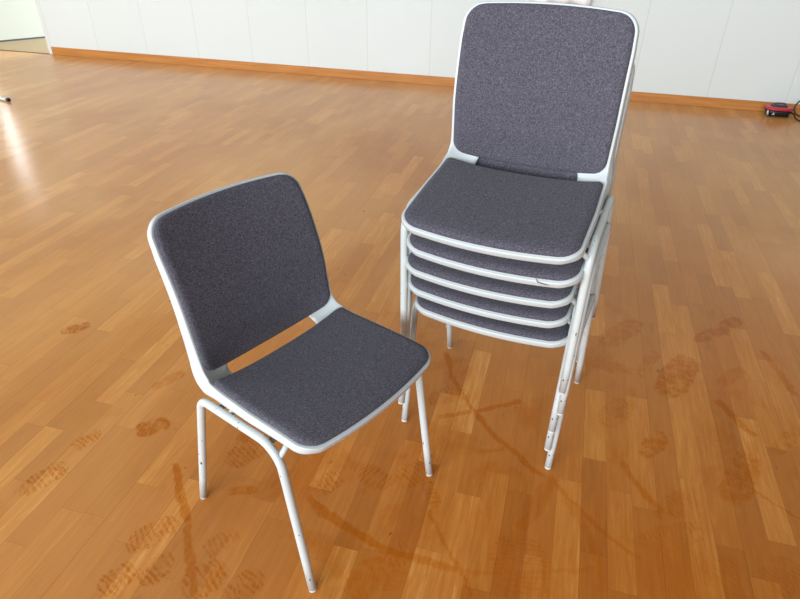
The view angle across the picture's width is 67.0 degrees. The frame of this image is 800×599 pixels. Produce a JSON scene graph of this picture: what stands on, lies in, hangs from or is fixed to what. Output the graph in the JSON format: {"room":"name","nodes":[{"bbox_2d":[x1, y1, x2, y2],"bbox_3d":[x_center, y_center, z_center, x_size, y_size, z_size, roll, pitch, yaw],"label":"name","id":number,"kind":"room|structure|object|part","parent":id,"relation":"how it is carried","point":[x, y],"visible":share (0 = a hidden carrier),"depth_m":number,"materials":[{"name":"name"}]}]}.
{"room":"empty hall","nodes":[
{"label":"empty hall","id":0,"kind":"room"},
{"bbox_2d":[0,0,44,39],"bbox_3d":[-3.936,-4.653,6.996,3.070,2.900,0.120,-24,40,-34],"label":"wall","id":1,"kind":"structure","parent":0,"point":[19,19],"depth_m":7.18,"materials":[{"name":"white paint"}]},
{"bbox_2d":[0,36,44,41],"bbox_3d":[-3.915,-3.412,7.731,3.070,0.017,0.006,-24,40,-34],"label":"baseboard","id":2,"kind":"structure","parent":1,"relation":"attached to","point":[43,36],"depth_m":7.27,"materials":[{"name":"grey"}]},
{"bbox_2d":[0,38,799,598],"bbox_3d":[-0.790,-0.366,3.102,15.000,0.050,14.000,9,33,13],"label":"floor","id":3,"kind":"structure","parent":0,"point":[674,473],"depth_m":2.06,"materials":[{"name":"brown wood"}]},
{"bbox_2d":[0,96,10,101],"bbox_3d":[-3.683,-1.783,5.172,1.104,0.030,0.030,17,36,24],"label":"metal pole","id":4,"kind":"object","parent":3,"relation":"on","point":[1,97],"visible":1,"depth_m":4.96,"materials":[{"name":"white metal"}]},
{"bbox_2d":[147,172,432,592],"bbox_3d":[-0.231,0.173,1.480,0.518,0.806,0.484,24,39,32],"label":"chair","id":5,"kind":"object","parent":3,"relation":"on","point":[239,264],"visible":1,"depth_m":1.39,"materials":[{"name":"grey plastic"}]},
{"bbox_3d":[-0.487,0.379,1.506,0.129,0.410,0.021,23,39,30],"label":"leg","id":6,"kind":"part","parent":5,"relation":"part of","materials":[{"name":"white paint"}]},
{"bbox_3d":[-0.364,0.262,1.317,0.182,0.033,0.020,24,39,32],"label":"rail","id":7,"kind":"part","parent":5,"relation":"part of","materials":[{"name":"white metal"}]},
{"bbox_3d":[-0.246,0.481,1.339,0.132,0.423,0.020,24,39,32],"label":"leg","id":8,"kind":"part","parent":5,"relation":"part of","materials":[{"name":"white paint"}]},
{"bbox_3d":[0.043,0.296,1.637,0.132,0.423,0.020,24,39,32],"label":"leg","id":9,"kind":"part","parent":5,"relation":"part of","materials":[{"name":"white paint"}]},
{"bbox_2d":[401,161,616,469],"bbox_3d":[0.320,-0.014,1.787,0.484,0.806,0.518,14,35,20],"label":"chair","id":10,"kind":"object","parent":3,"relation":"on","point":[555,337],"visible":0.21,"depth_m":1.60,"materials":[{"name":"metal"}]},
{"bbox_3d":[0.040,0.171,1.832,0.020,0.423,0.132,14,35,20],"label":"leg","id":11,"kind":"part","parent":10,"relation":"part of","materials":[{"name":"white paint"}]},
{"bbox_3d":[0.166,0.026,2.075,0.021,0.410,0.129,13,35,18],"label":"leg","id":12,"kind":"part","parent":10,"relation":"part of","materials":[{"name":"white paint"}]},
{"bbox_2d":[398,273,595,450],"bbox_3d":[0.297,-0.073,1.720,0.483,0.826,0.500,14,35,20],"label":"chair","id":13,"kind":"object","parent":10,"relation":"on","point":[534,316],"visible":0.13,"depth_m":1.51,"materials":[{"name":"fabric"}]},
{"bbox_3d":[0.025,0.111,1.784,0.020,0.428,0.113,14,35,20],"label":"leg","id":14,"kind":"part","parent":13,"relation":"part of","materials":[{"name":"white paint"}]},
{"bbox_2d":[405,252,599,433],"bbox_3d":[0.291,-0.132,1.657,0.483,0.845,0.500,14,35,20],"label":"chair","id":15,"kind":"object","parent":13,"relation":"on","point":[507,291],"visible":0.16,"depth_m":1.46,"materials":[{"name":"fabric"}]},
{"bbox_2d":[407,64,634,415],"bbox_3d":[0.298,-0.191,1.598,0.483,0.862,0.518,14,35,20],"label":"chair","id":16,"kind":"object","parent":15,"relation":"on","point":[506,269],"visible":0.24,"depth_m":1.43,"materials":[{"name":"metal"}]},
{"bbox_3d":[0.029,-0.001,1.677,0.020,0.435,0.075,14,35,20],"label":"leg","id":17,"kind":"part","parent":16,"relation":"part of","materials":[{"name":"white paint"}]},
{"bbox_2d":[400,1,638,394],"bbox_3d":[0.289,-0.255,1.545,0.483,0.878,0.534,14,35,20],"label":"chair","id":18,"kind":"object","parent":16,"relation":"on","point":[544,85],"visible":1,"depth_m":1.47,"materials":[{"name":"fabric"}]},
{"bbox_3d":[0.019,-0.057,1.625,0.020,0.437,0.066,14,35,20],"label":"leg","id":19,"kind":"part","parent":18,"relation":"part of","materials":[{"name":"white paint"}]},
{"bbox_3d":[0.433,0.049,1.470,0.020,0.437,0.066,14,35,20],"label":"leg","id":20,"kind":"part","parent":18,"relation":"part of","materials":[{"name":"white paint"}]},
{"bbox_3d":[0.486,-0.195,1.447,0.020,0.033,0.182,14,45,20],"label":"rail","id":21,"kind":"part","parent":18,"relation":"part of","materials":[{"name":"white metal"}]},
{"bbox_3d":[0.564,-0.142,1.683,0.024,0.410,0.129,14,45,20],"label":"leg","id":22,"kind":"part","parent":18,"relation":"part of","materials":[{"name":"white paint"}]},
{"bbox_3d":[0.444,0.105,1.522,0.020,0.435,0.075,15,35,20],"label":"leg","id":23,"kind":"part","parent":16,"relation":"part of","materials":[{"name":"white paint"}]},
{"bbox_3d":[0.573,-0.073,1.741,0.024,0.410,0.129,14,43,20],"label":"leg","id":24,"kind":"part","parent":16,"relation":"part of","materials":[{"name":"white paint"}]},
{"bbox_3d":[0.499,-0.137,1.506,0.020,0.033,0.182,14,43,20],"label":"rail","id":25,"kind":"part","parent":16,"relation":"part of","materials":[{"name":"white metal"}]},
{"bbox_3d":[0.436,0.159,1.577,0.020,0.432,0.094,15,35,20],"label":"leg","id":26,"kind":"part","parent":15,"relation":"part of","materials":[{"name":"white paint"}]},
{"bbox_3d":[0.566,-0.007,1.804,0.024,0.410,0.129,14,40,20],"label":"leg","id":27,"kind":"part","parent":15,"relation":"part of","materials":[{"name":"white paint"}]},
{"bbox_3d":[0.440,0.217,1.629,0.020,0.428,0.113,14,35,20],"label":"leg","id":28,"kind":"part","parent":13,"relation":"part of","materials":[{"name":"white paint"}]},
{"bbox_3d":[0.570,0.061,1.864,0.024,0.410,0.129,14,38,20],"label":"leg","id":29,"kind":"part","parent":13,"relation":"part of","materials":[{"name":"white paint"}]},
{"bbox_3d":[0.454,0.277,1.677,0.020,0.423,0.132,14,35,20],"label":"leg","id":30,"kind":"part","parent":10,"relation":"part of","materials":[{"name":"white paint"}]},
{"bbox_3d":[0.584,0.133,1.919,0.021,0.410,0.129,16,35,22],"label":"leg","id":31,"kind":"part","parent":10,"relation":"part of","materials":[{"name":"white paint"}]},
{"bbox_3d":[0.521,0.037,1.692,0.020,0.033,0.182,14,35,20],"label":"rail","id":32,"kind":"part","parent":10,"relation":"part of","materials":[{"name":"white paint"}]},
{"bbox_2d":[764,101,799,120],"bbox_3d":[3.207,-1.510,4.805,0.544,0.156,0.235,14,35,19],"label":"machine","id":33,"kind":"object","parent":3,"relation":"on","point":[775,109],"visible":1,"depth_m":4.86,"materials":[{"name":"red plastic"}]},
{"bbox_3d":[3.066,-1.554,4.896,0.203,0.023,0.151,7,33,9],"label":"lid","id":34,"kind":"part","parent":33,"relation":"part of","materials":[{"name":"red plastic"}]},
{"bbox_3d":[3.072,-1.572,4.893,0.126,0.011,0.086,7,33,9],"label":"plate","id":35,"kind":"part","parent":33,"relation":"part of","materials":[{"name":"grey plastic"}]},
{"bbox_3d":[3.296,-1.480,4.760,0.377,0.156,0.193,7,33,9],"label":"cord","id":36,"kind":"part","parent":33,"relation":"part of","materials":[{"name":"black rubber"}]},
{"bbox_2d":[35,0,799,103],"bbox_3d":[1.776,-3.036,4.609,11.556,2.900,0.140,9,33,13],"label":"wall","id":37,"kind":"structure","parent":0,"point":[728,49],"depth_m":5.51,"materials":[{"name":"white paint"}]},
{"bbox_2d":[0,49,49,53],"bbox_3d":[-4.497,-2.787,6.758,1.394,0.014,0.024,9,33,13],"label":"trim","id":38,"kind":"structure","parent":37,"relation":"attached to","point":[0,49],"depth_m":6.68,"materials":[{"name":"brown wood"}]},
{"bbox_2d":[51,47,799,113],"bbox_3d":[1.762,-1.807,5.306,11.505,0.078,0.020,9,33,13],"label":"baseboard","id":39,"kind":"structure","parent":37,"relation":"attached to","point":[280,68],"depth_m":5.82,"materials":[{"name":"brown wood"}]},
{"bbox_2d":[525,0,590,5],"bbox_3d":[1.309,-2.877,4.732,0.580,1.040,0.075,9,33,13],"label":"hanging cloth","id":40,"kind":"object","parent":37,"relation":"hanging from","point":[581,2],"visible":0.56,"depth_m":4.96,"materials":[{"name":"white fabric"}]}
]}

